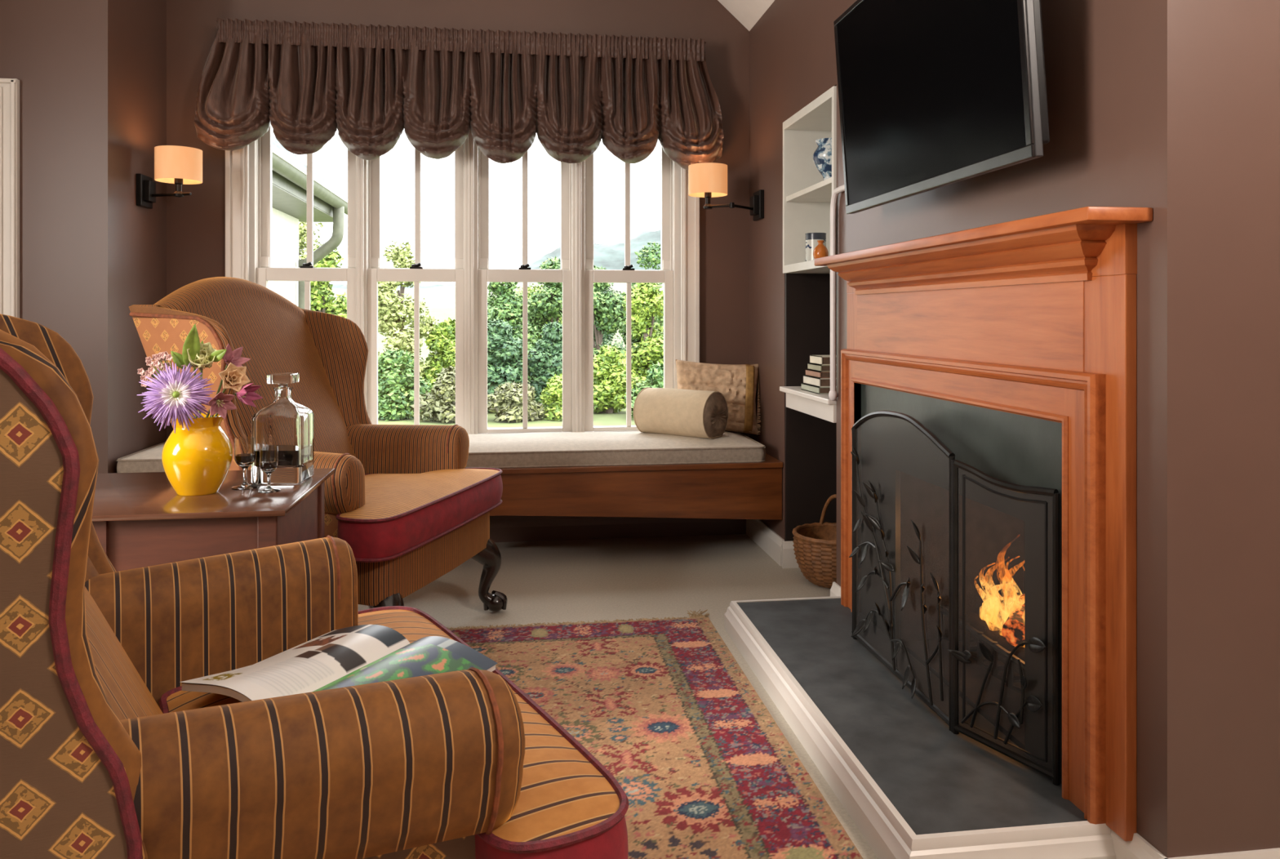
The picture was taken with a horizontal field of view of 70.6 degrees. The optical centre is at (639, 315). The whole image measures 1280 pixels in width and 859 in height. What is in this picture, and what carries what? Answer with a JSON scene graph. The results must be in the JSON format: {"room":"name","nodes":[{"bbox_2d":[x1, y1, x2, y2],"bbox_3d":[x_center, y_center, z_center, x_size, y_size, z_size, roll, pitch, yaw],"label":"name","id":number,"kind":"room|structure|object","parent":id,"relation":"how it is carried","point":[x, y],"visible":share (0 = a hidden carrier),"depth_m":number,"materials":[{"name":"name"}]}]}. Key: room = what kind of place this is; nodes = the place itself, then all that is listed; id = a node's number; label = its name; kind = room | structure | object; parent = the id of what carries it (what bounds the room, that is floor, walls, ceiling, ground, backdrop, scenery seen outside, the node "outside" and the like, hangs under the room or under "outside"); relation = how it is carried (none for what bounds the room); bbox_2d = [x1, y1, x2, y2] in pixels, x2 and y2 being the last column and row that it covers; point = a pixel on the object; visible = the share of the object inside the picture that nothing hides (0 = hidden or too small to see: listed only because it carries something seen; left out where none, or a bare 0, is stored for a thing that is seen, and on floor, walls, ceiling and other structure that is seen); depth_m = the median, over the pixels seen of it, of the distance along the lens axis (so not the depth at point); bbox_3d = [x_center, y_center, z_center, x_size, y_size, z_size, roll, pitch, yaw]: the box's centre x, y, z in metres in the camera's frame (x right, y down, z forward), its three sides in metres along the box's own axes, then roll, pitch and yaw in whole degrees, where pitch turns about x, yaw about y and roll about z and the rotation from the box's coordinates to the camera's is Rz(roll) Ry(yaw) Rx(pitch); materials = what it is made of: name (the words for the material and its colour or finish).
{"room":"living room","nodes":[
{"label":"living room","id":0,"kind":"room"},
{"bbox_2d":[0,0,66,341],"bbox_3d":[-3.039,-0.550,3.536,1.550,3.300,0.160,0,0,-8],"label":"wall","id":1,"kind":"structure","parent":0,"point":[33,33],"depth_m":3.55,"materials":[{"name":"brown paint"}]},
{"bbox_2d":[0,78,19,318],"bbox_3d":[-2.885,0.087,3.444,0.930,2.025,0.065,0,0,-8],"label":"door","id":2,"kind":"structure","parent":1,"relation":"in","point":[9,87],"depth_m":3.51,"materials":[{"name":"white paint"}]},
{"bbox_2d":[66,0,166,473],"bbox_3d":[-2.228,-0.550,3.876,0.150,3.300,0.610,0,0,-8],"label":"wall","id":3,"kind":"structure","parent":0,"point":[117,49],"depth_m":3.63,"materials":[{"name":"brown paint"}]},
{"bbox_2d":[136,145,202,208],"bbox_3d":[-2.028,-0.593,3.871,0.292,0.241,0.184,0,0,6],"label":"wall lamp","id":4,"kind":"object","parent":3,"relation":"attached to","point":[180,166],"visible":1,"depth_m":3.82,"materials":[{"name":"fabric"}]},
{"bbox_2d":[166,0,749,521],"bbox_3d":[-1.440,-0.550,4.380,4.950,3.300,0.248,0,0,-8],"label":"wall","id":5,"kind":"structure","parent":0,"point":[196,222],"depth_m":4.42,"materials":[{"name":"brown paint"}]},
{"bbox_2d":[248,125,359,328],"bbox_3d":[-1.602,-0.302,4.371,0.516,1.775,0.210,0,0,-8],"label":"window","id":6,"kind":"structure","parent":5,"relation":"attached to","point":[261,271],"depth_m":4.33,"materials":[{"name":"white paint"}]},
{"bbox_2d":[360,128,471,434],"bbox_3d":[-1.090,-0.302,4.442,0.518,1.775,0.210,0,0,-8],"label":"window","id":7,"kind":"structure","parent":5,"relation":"attached to","point":[371,272],"depth_m":4.39,"materials":[{"name":"white paint"}]},
{"bbox_2d":[193,17,724,169],"bbox_3d":[-0.802,-1.030,4.261,2.435,0.641,0.231,0,0,-8],"label":"valance","id":8,"kind":"object","parent":5,"relation":"attached to","point":[371,84],"visible":0.99,"depth_m":4.22,"materials":[{"name":"brown fabric"}]},
{"bbox_2d":[471,132,578,434],"bbox_3d":[-0.575,-0.302,4.514,0.522,1.775,0.210,0,0,-8],"label":"window","id":9,"kind":"structure","parent":5,"relation":"attached to","point":[481,273],"depth_m":4.46,"materials":[{"name":"white paint"}]},
{"bbox_2d":[478,430,639,434],"bbox_3d":[-0.830,0.593,4.458,2.180,0.030,0.260,0,0,-8],"label":"window sill","id":10,"kind":"structure","parent":5,"relation":"attached to","point":[631,430],"depth_m":4.49,"materials":[{"name":"white paint"}]},
{"bbox_2d":[489,517,746,542],"bbox_3d":[-0.821,1.050,4.376,2.775,0.100,0.006,0,0,-8],"label":"baseboard","id":11,"kind":"structure","parent":5,"relation":"attached to","point":[612,527],"depth_m":4.47,"materials":[{"name":"brown paint"}]},
{"bbox_2d":[578,144,680,431],"bbox_3d":[-0.058,-0.302,4.585,0.520,1.775,0.210,0,0,-8],"label":"window","id":12,"kind":"structure","parent":5,"relation":"attached to","point":[669,273],"depth_m":4.54,"materials":[{"name":"white paint"}]},
{"bbox_2d":[489,453,782,519],"bbox_3d":[-0.779,0.773,4.073,2.769,0.258,0.572,0,0,-8],"label":"window bench","id":13,"kind":"object","parent":5,"relation":"attached to","point":[727,491],"visible":0.38,"depth_m":3.91,"materials":[{"name":"brown wood"}]},
{"bbox_2d":[115,442,164,472],"bbox_3d":[-1.861,0.594,3.519,0.287,0.099,0.769,0,0,-8],"label":"seat cushion","id":14,"kind":"object","parent":13,"relation":"on","point":[149,459],"depth_m":3.63,"materials":[{"name":"beige fabric"}]},
{"bbox_2d":[465,431,765,468],"bbox_3d":[-0.103,0.594,3.778,1.251,0.099,0.969,0,0,-8],"label":"seat cushion","id":15,"kind":"object","parent":13,"relation":"on","point":[531,450],"depth_m":3.93,"materials":[{"name":"beige fabric"}]},
{"bbox_2d":[633,386,728,438],"bbox_3d":[0.188,0.444,4.183,0.427,0.213,0.222,0,0,37],"label":"bolster","id":16,"kind":"object","parent":15,"relation":"on","point":[663,411],"visible":1,"depth_m":4.09,"materials":[{"name":"beige fabric"}]},
{"bbox_2d":[675,359,760,435],"bbox_3d":[0.377,0.392,4.383,0.444,0.361,0.178,0,0,1],"label":"cushion","id":17,"kind":"object","parent":15,"relation":"on","point":[737,383],"visible":0.75,"depth_m":4.33,"materials":[{"name":"beige fabric"}]},
{"bbox_2d":[357,533,878,858],"bbox_3d":[-0.580,1.160,0.904,5.700,0.120,7.350,0,0,-8],"label":"floor","id":18,"kind":"structure","parent":0,"point":[573,580],"depth_m":3.67,"materials":[{"name":"beige carpet"}]},
{"bbox_2d":[128,276,506,611],"bbox_3d":[-1.069,0.480,3.098,1.004,1.237,0.906,0,0,14],"label":"chair","id":19,"kind":"object","parent":18,"relation":"on","point":[410,511],"visible":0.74,"depth_m":3.06,"materials":[{"name":"fabric"}]},
{"bbox_2d":[339,468,499,519],"bbox_3d":[-0.831,0.567,3.038,0.468,0.030,0.890,0,0,14],"label":"seat cushion","id":20,"kind":"object","parent":19,"relation":"on","point":[389,493],"depth_m":2.93,"materials":[{"name":"fabric"}]},
{"bbox_2d":[446,608,862,858],"bbox_3d":[-0.584,1.089,1.824,2.067,0.020,2.774,0,0,-8],"label":"oriental rug","id":21,"kind":"object","parent":18,"relation":"on","point":[704,768],"visible":0.41,"depth_m":2.37,"materials":[{"name":"carpet"}]},
{"bbox_2d":[91,467,334,571],"bbox_3d":[-1.126,0.756,2.181,0.648,0.672,0.550,0,0,-8],"label":"side table","id":22,"kind":"object","parent":21,"relation":"on","point":[139,519],"visible":0.28,"depth_m":1.97,"materials":[{"name":"brown wood"}]},
{"bbox_2d":[161,413,232,496],"bbox_3d":[-1.053,0.329,2.151,0.152,0.183,0.152,0,0,-8],"label":"flower vase","id":23,"kind":"object","parent":22,"relation":"on","point":[197,460],"visible":0.85,"depth_m":2.10,"materials":[{"name":"yellow ceramic"}]},
{"bbox_2d":[137,351,186,386],"bbox_3d":[-1.119,0.172,2.124,0.104,0.178,0.076,0,0,-38],"label":"sprig","id":24,"kind":"object","parent":23,"relation":"in","point":[159,357],"visible":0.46,"depth_m":2.12,"materials":[{"name":"pink plant"}]},
{"bbox_2d":[137,362,215,433],"bbox_3d":[-1.068,0.239,2.088,0.159,0.263,0.074,0,0,-38],"label":"aster","id":25,"kind":"object","parent":23,"relation":"in","point":[174,396],"visible":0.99,"depth_m":2.07,"materials":[{"name":"purple plant"}]},
{"bbox_2d":[170,324,226,417],"bbox_3d":[-1.034,0.194,2.120,0.111,0.352,0.062,0,0,22],"label":"leaf spray","id":26,"kind":"object","parent":23,"relation":"in","point":[192,342],"visible":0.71,"depth_m":2.12,"materials":[{"name":"green plant"}]},
{"bbox_2d":[186,342,216,417],"bbox_3d":[-1.033,0.215,2.135,0.066,0.310,0.068,0,0,-8],"label":"rose","id":27,"kind":"object","parent":23,"relation":"in","point":[203,360],"visible":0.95,"depth_m":2.14,"materials":[{"name":"beige plant"}]},
{"bbox_2d":[205,391,236,418],"bbox_3d":[-0.993,0.273,2.128,0.065,0.196,0.098,0,0,-37],"label":"alstroemeria","id":28,"kind":"object","parent":23,"relation":"in","point":[220,406],"visible":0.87,"depth_m":2.11,"materials":[{"name":"pink plant"}]},
{"bbox_2d":[209,343,250,417],"bbox_3d":[-1.000,0.218,2.180,0.102,0.304,0.059,0,0,-8],"label":"alstroemeria","id":29,"kind":"object","parent":23,"relation":"in","point":[234,357],"visible":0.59,"depth_m":2.20,"materials":[{"name":"pink plant"}]},
{"bbox_2d":[210,362,250,417],"bbox_3d":[-0.984,0.240,2.136,0.115,0.261,0.053,0,0,-8],"label":"rose","id":30,"kind":"object","parent":23,"relation":"in","point":[234,377],"visible":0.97,"depth_m":2.14,"materials":[{"name":"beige plant"}]},
{"bbox_2d":[214,382,262,416],"bbox_3d":[-0.970,0.264,2.135,0.138,0.212,0.058,0,0,-8],"label":"alstroemeria","id":31,"kind":"object","parent":23,"relation":"in","point":[246,394],"visible":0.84,"depth_m":2.16,"materials":[{"name":"pink plant"}]},
{"bbox_2d":[231,436,257,489],"bbox_3d":[-0.968,0.359,2.213,0.060,0.122,0.060,0,0,-8],"label":"glass","id":32,"kind":"object","parent":22,"relation":"on","point":[244,446],"visible":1,"depth_m":2.20,"materials":[{"name":"clear glass"}]},
{"bbox_2d":[257,444,280,493],"bbox_3d":[-0.891,0.366,2.168,0.053,0.107,0.053,0,0,-8],"label":"glass","id":33,"kind":"object","parent":22,"relation":"on","point":[268,454],"visible":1,"depth_m":2.15,"materials":[{"name":"clear glass"}]},
{"bbox_2d":[251,372,313,484],"bbox_3d":[-0.914,0.283,2.314,0.122,0.272,0.122,0,0,-2],"label":"decanter","id":34,"kind":"object","parent":22,"relation":"on","point":[284,423],"visible":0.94,"depth_m":2.26,"materials":[{"name":"clear glass"}]},
{"bbox_2d":[0,313,628,858],"bbox_3d":[-0.628,0.477,1.188,1.004,1.237,0.906,0,0,-31],"label":"chair","id":35,"kind":"object","parent":21,"relation":"on","point":[104,753],"visible":0.92,"depth_m":0.93,"materials":[{"name":"fabric"}]},
{"bbox_2d":[180,624,497,702],"bbox_3d":[-0.444,0.537,1.362,0.344,0.039,0.300,0,0,25],"label":"magazine","id":36,"kind":"object","parent":35,"relation":"on","point":[362,654],"visible":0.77,"depth_m":1.37,"materials":[{"name":"paper"}]},
{"bbox_2d":[166,608,619,841],"bbox_3d":[-0.418,0.565,1.316,0.468,0.030,0.890,0,0,-31],"label":"seat cushion","id":37,"kind":"object","parent":35,"relation":"on","point":[566,794],"depth_m":1.13,"materials":[{"name":"fabric"}]},
{"bbox_2d":[791,493,836,588],"bbox_3d":[0.797,0.917,3.720,0.336,0.360,0.336,0,0,-8],"label":"wicker basket","id":38,"kind":"object","parent":18,"relation":"on","point":[815,544],"visible":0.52,"depth_m":3.63,"materials":[{"name":"brown wicker"}]},
{"bbox_2d":[724,595,1115,858],"bbox_3d":[0.611,1.048,2.467,0.428,0.104,1.495,0,0,-8],"label":"hearth","id":39,"kind":"object","parent":18,"relation":"on","point":[913,787],"visible":0.9,"depth_m":2.05,"materials":[{"name":"grey stone"}]},
{"bbox_2d":[848,410,1059,785],"bbox_3d":[0.743,0.631,2.484,0.155,0.735,1.187,0,0,-8],"label":"fire screen","id":40,"kind":"object","parent":39,"relation":"on","point":[956,565],"visible":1,"depth_m":2.15,"materials":[{"name":"black metal"}]},
{"bbox_2d":[814,206,1152,840],"bbox_3d":[0.783,0.399,2.426,0.133,1.202,1.532,0,0,-8],"label":"fireplace mantel","id":41,"kind":"object","parent":39,"relation":"on","point":[1035,317],"visible":0.91,"depth_m":1.86,"materials":[{"name":"orange wood"}]},
{"bbox_2d":[814,206,1152,266],"bbox_3d":[0.783,-0.189,2.426,0.133,0.026,1.532,0,0,-8],"label":"mantel shelf","id":42,"kind":"object","parent":41,"relation":"attached to","point":[1110,220],"depth_m":1.95,"materials":[{"name":"orange wood"}]},
{"bbox_2d":[717,0,774,31],"bbox_3d":[-0.608,-1.921,0.925,5.850,0.959,7.500,0,0,-8],"label":"ceiling","id":43,"kind":"structure","parent":0,"point":[748,12],"depth_m":4.42,"materials":[{"name":"white paint"}]},
{"bbox_2d":[749,0,1279,857],"bbox_3d":[1.363,-0.170,3.190,1.225,2.540,2.955,0,0,-8],"label":"wall","id":44,"kind":"structure","parent":0,"point":[1171,108],"depth_m":1.67,"materials":[{"name":"brown paint"}]},
{"bbox_2d":[688,162,764,221],"bbox_3d":[0.415,-0.586,4.277,0.383,0.241,0.184,0,0,-17],"label":"wall lamp","id":45,"kind":"object","parent":44,"relation":"attached to","point":[707,180],"visible":1,"depth_m":4.19,"materials":[{"name":"fabric"}]},
{"bbox_2d":[746,519,784,565],"bbox_3d":[0.585,1.042,4.271,0.018,0.115,0.600,0,0,-8],"label":"baseboard","id":46,"kind":"structure","parent":44,"relation":"attached to","point":[771,542],"depth_m":4.21,"materials":[{"name":"white paint"}]},
{"bbox_2d":[784,273,836,541],"bbox_3d":[0.842,0.457,3.675,0.322,1.286,0.650,0,0,-8],"label":"wall niche","id":47,"kind":"object","parent":44,"relation":"in","point":[810,441],"visible":0.21,"depth_m":3.97,"materials":[{"name":"black paint"}]},
{"bbox_2d":[782,540,798,568],"bbox_3d":[0.780,1.042,3.967,0.321,0.115,0.014,0,0,-8],"label":"baseboard","id":48,"kind":"structure","parent":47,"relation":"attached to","point":[788,560],"depth_m":3.94,"materials":[{"name":"white paint"}]},
{"bbox_2d":[779,386,836,422],"bbox_3d":[0.816,0.351,3.664,0.332,0.088,0.619,0,0,-8],"label":"niche ledge","id":49,"kind":"object","parent":47,"relation":"attached to","point":[817,405],"visible":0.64,"depth_m":3.57,"materials":[{"name":"white paint"}]},
{"bbox_2d":[800,382,836,393],"bbox_3d":[0.763,0.293,3.675,0.150,0.026,0.220,0,0,-8],"label":"book","id":50,"kind":"object","parent":49,"relation":"on","point":[816,389],"visible":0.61,"depth_m":3.60,"materials":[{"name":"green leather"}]},
{"bbox_2d":[803,375,836,386],"bbox_3d":[0.768,0.263,3.669,0.150,0.034,0.200,0,0,-8],"label":"book","id":51,"kind":"object","parent":50,"relation":"on","point":[820,382],"visible":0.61,"depth_m":3.58,"materials":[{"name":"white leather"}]},
{"bbox_2d":[805,368,836,377],"bbox_3d":[0.772,0.233,3.664,0.150,0.026,0.180,0,0,-8],"label":"book","id":52,"kind":"object","parent":51,"relation":"on","point":[817,374],"visible":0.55,"depth_m":3.58,"materials":[{"name":"paper"}]},
{"bbox_2d":[807,363,836,371],"bbox_3d":[0.777,0.207,3.658,0.150,0.026,0.160,0,0,-8],"label":"book","id":53,"kind":"object","parent":52,"relation":"on","point":[813,366],"visible":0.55,"depth_m":3.59,"materials":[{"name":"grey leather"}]},
{"bbox_2d":[809,355,836,364],"bbox_3d":[0.782,0.177,3.653,0.150,0.034,0.140,0,0,-8],"label":"book","id":54,"kind":"object","parent":53,"relation":"on","point":[815,359],"visible":0.57,"depth_m":3.59,"materials":[{"name":"beige paper"}]},
{"bbox_2d":[782,85,836,273],"bbox_3d":[0.834,-0.518,3.674,0.330,0.663,0.640,0,0,-8],"label":"shelf","id":55,"kind":"object","parent":47,"relation":"on","point":[806,197],"visible":0.41,"depth_m":3.95,"materials":[{"name":"white paint"}]},
{"bbox_2d":[804,232,826,261],"bbox_3d":[0.740,-0.284,3.803,0.088,0.126,0.088,0,0,-8],"label":"pot","id":56,"kind":"object","parent":55,"relation":"on","point":[811,238],"visible":0.51,"depth_m":3.77,"materials":[{"name":"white ceramic"}]},
{"bbox_2d":[813,240,828,258],"bbox_3d":[0.737,-0.265,3.681,0.062,0.086,0.062,0,0,-8],"label":"jug","id":57,"kind":"object","parent":55,"relation":"on","point":[820,250],"visible":0.79,"depth_m":3.66,"materials":[{"name":"orange ceramic"}]},
{"bbox_2d":[813,137,831,180],"bbox_3d":[0.782,-0.623,3.717,0.144,0.201,0.138,0,0,38],"label":"ginger jar","id":58,"kind":"object","parent":55,"relation":"on","point":[822,156],"visible":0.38,"depth_m":3.68,"materials":[{"name":"blue ceramic"}]},
{"bbox_2d":[830,582,840,596],"bbox_3d":[0.721,1.042,3.289,0.018,0.115,0.118,0,0,-8],"label":"baseboard","id":59,"kind":"structure","parent":44,"relation":"attached to","point":[835,590],"depth_m":3.31,"materials":[{"name":"white paint"}]},
{"bbox_2d":[828,184,844,400],"bbox_3d":[0.731,-0.077,3.101,0.049,0.778,0.469,0,0,-4],"label":"cable cover","id":60,"kind":"object","parent":44,"relation":"attached to","point":[833,394],"visible":0.79,"depth_m":3.31,"materials":[{"name":"white plastic"}]},
{"bbox_2d":[833,0,1049,213],"bbox_3d":[0.768,-0.622,2.333,0.185,0.605,1.030,0,0,-8],"label":"television","id":61,"kind":"object","parent":44,"relation":"attached to","point":[933,94],"visible":1,"depth_m":2.21,"materials":[{"name":"grey plastic"}]},
{"bbox_2d":[861,383,1062,783],"bbox_3d":[0.835,0.611,2.469,0.016,0.778,1.178,0,0,-8],"label":"surround","id":62,"kind":"object","parent":44,"relation":"attached to","point":[1010,447],"visible":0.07,"depth_m":2.20,"materials":[{"name":"grey stone"}]},
{"bbox_2d":[1110,829,1167,858],"bbox_3d":[0.941,1.042,1.705,0.018,0.115,0.160,0,0,-8],"label":"baseboard","id":63,"kind":"structure","parent":44,"relation":"attached to","point":[1139,847],"depth_m":1.71,"materials":[{"name":"white paint"}]},
{"bbox_2d":[1160,847,1279,858],"bbox_3d":[1.508,1.042,1.709,1.143,0.115,0.018,0,0,-8],"label":"baseboard","id":64,"kind":"structure","parent":44,"relation":"attached to","point":[1270,853],"depth_m":1.66,"materials":[{"name":"white paint"}]},
{"label":"outside","id":65,"kind":"structure","parent":0,"visible":0},
{"bbox_2d":[342,284,663,427],"bbox_3d":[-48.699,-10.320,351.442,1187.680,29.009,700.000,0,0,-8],"label":"ground","id":66,"kind":"structure","parent":65,"point":[602,418],"depth_m":36.62,"materials":[{"name":"green plant"}]},
{"bbox_2d":[267,135,347,308],"bbox_3d":[-5.137,-0.680,7.037,4.755,5.960,5.550,0,0,-8],"label":"neighbouring house","id":67,"kind":"structure","parent":66,"relation":"on","point":[289,171],"depth_m":8.95,"materials":[{"name":"white stone"}]},
{"bbox_2d":[298,221,335,259],"bbox_3d":[-19.913,-1.083,53.861,6.547,10.558,6.574,0,0,3],"label":"tree","id":68,"kind":"object","parent":66,"relation":"on","point":[302,225],"visible":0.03,"depth_m":53.79,"materials":[{"name":"green plant"}]},
{"bbox_2d":[299,243,346,318],"bbox_3d":[-13.844,0.504,39.398,4.966,7.418,4.284,0,0,-20],"label":"tree","id":69,"kind":"object","parent":66,"relation":"on","point":[320,291],"visible":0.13,"depth_m":39.24,"materials":[{"name":"green plant"}]},
{"bbox_2d":[377,347,433,421],"bbox_3d":[-9.996,2.781,36.895,3.074,2.942,3.016,0,0,-8],"label":"bush","id":70,"kind":"object","parent":66,"relation":"on","point":[395,371],"visible":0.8,"depth_m":36.23,"materials":[{"name":"green plant"}]},
{"bbox_2d":[377,240,439,379],"bbox_3d":[-11.478,0.288,42.514,4.018,7.766,3.288,0,0,33],"label":"tree","id":71,"kind":"object","parent":66,"relation":"on","point":[392,308],"visible":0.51,"depth_m":41.70,"materials":[{"name":"green plant"}]},
{"bbox_2d":[410,365,455,423],"bbox_3d":[-7.436,3.074,35.779,2.665,2.356,2.541,0,0,31],"label":"bush","id":72,"kind":"object","parent":66,"relation":"on","point":[441,404],"visible":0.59,"depth_m":35.09,"materials":[{"name":"green plant"}]},
{"bbox_2d":[419,317,455,392],"bbox_3d":[-8.760,2.121,42.446,3.031,4.169,3.289,0,0,33],"label":"tree","id":73,"kind":"object","parent":66,"relation":"on","point":[442,340],"visible":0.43,"depth_m":42.01,"materials":[{"name":"green plant"}]},
{"bbox_2d":[487,318,522,413],"bbox_3d":[-6.297,2.109,39.428,2.746,4.190,2.832,0,0,18],"label":"tree","id":74,"kind":"object","parent":66,"relation":"on","point":[504,350],"visible":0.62,"depth_m":38.98,"materials":[{"name":"green plant"}]},
{"bbox_2d":[487,292,537,342],"bbox_3d":[-10.205,1.252,62.881,6.118,5.924,5.146,0,0,40],"label":"tree","id":75,"kind":"object","parent":66,"relation":"on","point":[489,293],"visible":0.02,"depth_m":62.78,"materials":[{"name":"green plant"}]},
{"bbox_2d":[487,267,541,384],"bbox_3d":[-6.902,0.919,45.031,4.930,6.654,3.641,0,0,-11],"label":"tree","id":76,"kind":"object","parent":66,"relation":"on","point":[504,307],"visible":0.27,"depth_m":44.49,"materials":[{"name":"green plant"}]},
{"bbox_2d":[487,380,546,422],"bbox_3d":[-4.942,3.407,35.882,2.081,1.674,2.200,0,0,33],"label":"bush","id":77,"kind":"object","parent":66,"relation":"on","point":[506,401],"visible":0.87,"depth_m":35.33,"materials":[{"name":"green plant"}]},
{"bbox_2d":[510,283,562,342],"bbox_3d":[-8.299,0.877,65.627,6.786,6.696,6.249,0,0,-25],"label":"tree","id":78,"kind":"object","parent":66,"relation":"on","point":[530,289],"visible":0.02,"depth_m":65.09,"materials":[{"name":"green plant"}]},
{"bbox_2d":[518,256,562,378],"bbox_3d":[-4.523,0.434,49.482,4.980,7.521,4.256,0,0,-8],"label":"tree","id":79,"kind":"object","parent":66,"relation":"on","point":[546,306],"visible":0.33,"depth_m":49.16,"materials":[{"name":"green plant"}]},
{"bbox_2d":[521,319,562,406],"bbox_3d":[-3.864,2.191,40.886,3.072,4.104,2.636,0,0,32],"label":"tree","id":80,"kind":"object","parent":66,"relation":"on","point":[545,362],"visible":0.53,"depth_m":40.35,"materials":[{"name":"green plant"}]},
{"bbox_2d":[539,373,594,421],"bbox_3d":[-2.941,3.263,36.451,2.179,1.962,2.014,0,0,-16],"label":"bush","id":81,"kind":"object","parent":66,"relation":"on","point":[551,397],"visible":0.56,"depth_m":35.98,"materials":[{"name":"green plant"}]},
{"bbox_2d":[560,282,626,347],"bbox_3d":[-4.413,0.440,67.642,7.871,7.512,6.306,0,0,-23],"label":"tree","id":82,"kind":"object","parent":66,"relation":"on","point":[607,337],"visible":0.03,"depth_m":67.66,"materials":[{"name":"green plant"}]},
{"bbox_2d":[593,265,626,360],"bbox_3d":[-2.302,0.771,46.068,4.072,6.773,3.482,0,0,-8],"label":"tree","id":83,"kind":"object","parent":66,"relation":"on","point":[608,313],"visible":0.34,"depth_m":45.76,"materials":[{"name":"green plant"}]},
{"bbox_2d":[593,345,639,413],"bbox_3d":[-1.270,2.720,38.807,2.723,2.982,2.111,0,0,4],"label":"bush","id":84,"kind":"object","parent":66,"relation":"on","point":[609,373],"visible":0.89,"depth_m":38.22,"materials":[{"name":"green plant"}]},
{"bbox_2d":[615,240,663,372],"bbox_3d":[0.860,-0.212,55.947,6.088,8.872,5.344,0,0,-8],"label":"tree","id":85,"kind":"object","parent":66,"relation":"on","point":[658,320],"visible":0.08,"depth_m":55.23,"materials":[{"name":"green plant"}]},
{"bbox_2d":[618,282,663,383],"bbox_3d":[0.413,1.183,43.109,3.704,6.110,3.300,0,0,-8],"label":"tree","id":86,"kind":"object","parent":66,"relation":"on","point":[646,302],"visible":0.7,"depth_m":42.44,"materials":[{"name":"green plant"}]},
{"bbox_2d":[624,360,663,418],"bbox_3d":[0.722,3.029,36.538,2.711,2.428,2.377,0,0,15],"label":"tree","id":87,"kind":"object","parent":66,"relation":"on","point":[655,376],"visible":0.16,"depth_m":36.24,"materials":[{"name":"green plant"}]},
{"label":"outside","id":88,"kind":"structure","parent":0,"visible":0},
{"bbox_2d":[328,282,663,308],"bbox_3d":[-23.185,-4.950,203.746,170.000,16.100,70.000,0,0,-8],"label":"hill","id":89,"kind":"structure","parent":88,"point":[437,297],"depth_m":205.67,"materials":[{"name":"white"}]},
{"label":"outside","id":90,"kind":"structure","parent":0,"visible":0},
{"bbox_2d":[329,229,660,288],"bbox_3d":[-41.566,-22.897,372.823,300.000,51.994,90.000,0,0,-8],"label":"wooded hill","id":91,"kind":"structure","parent":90,"point":[611,256],"depth_m":391.33,"materials":[{"name":"white"}]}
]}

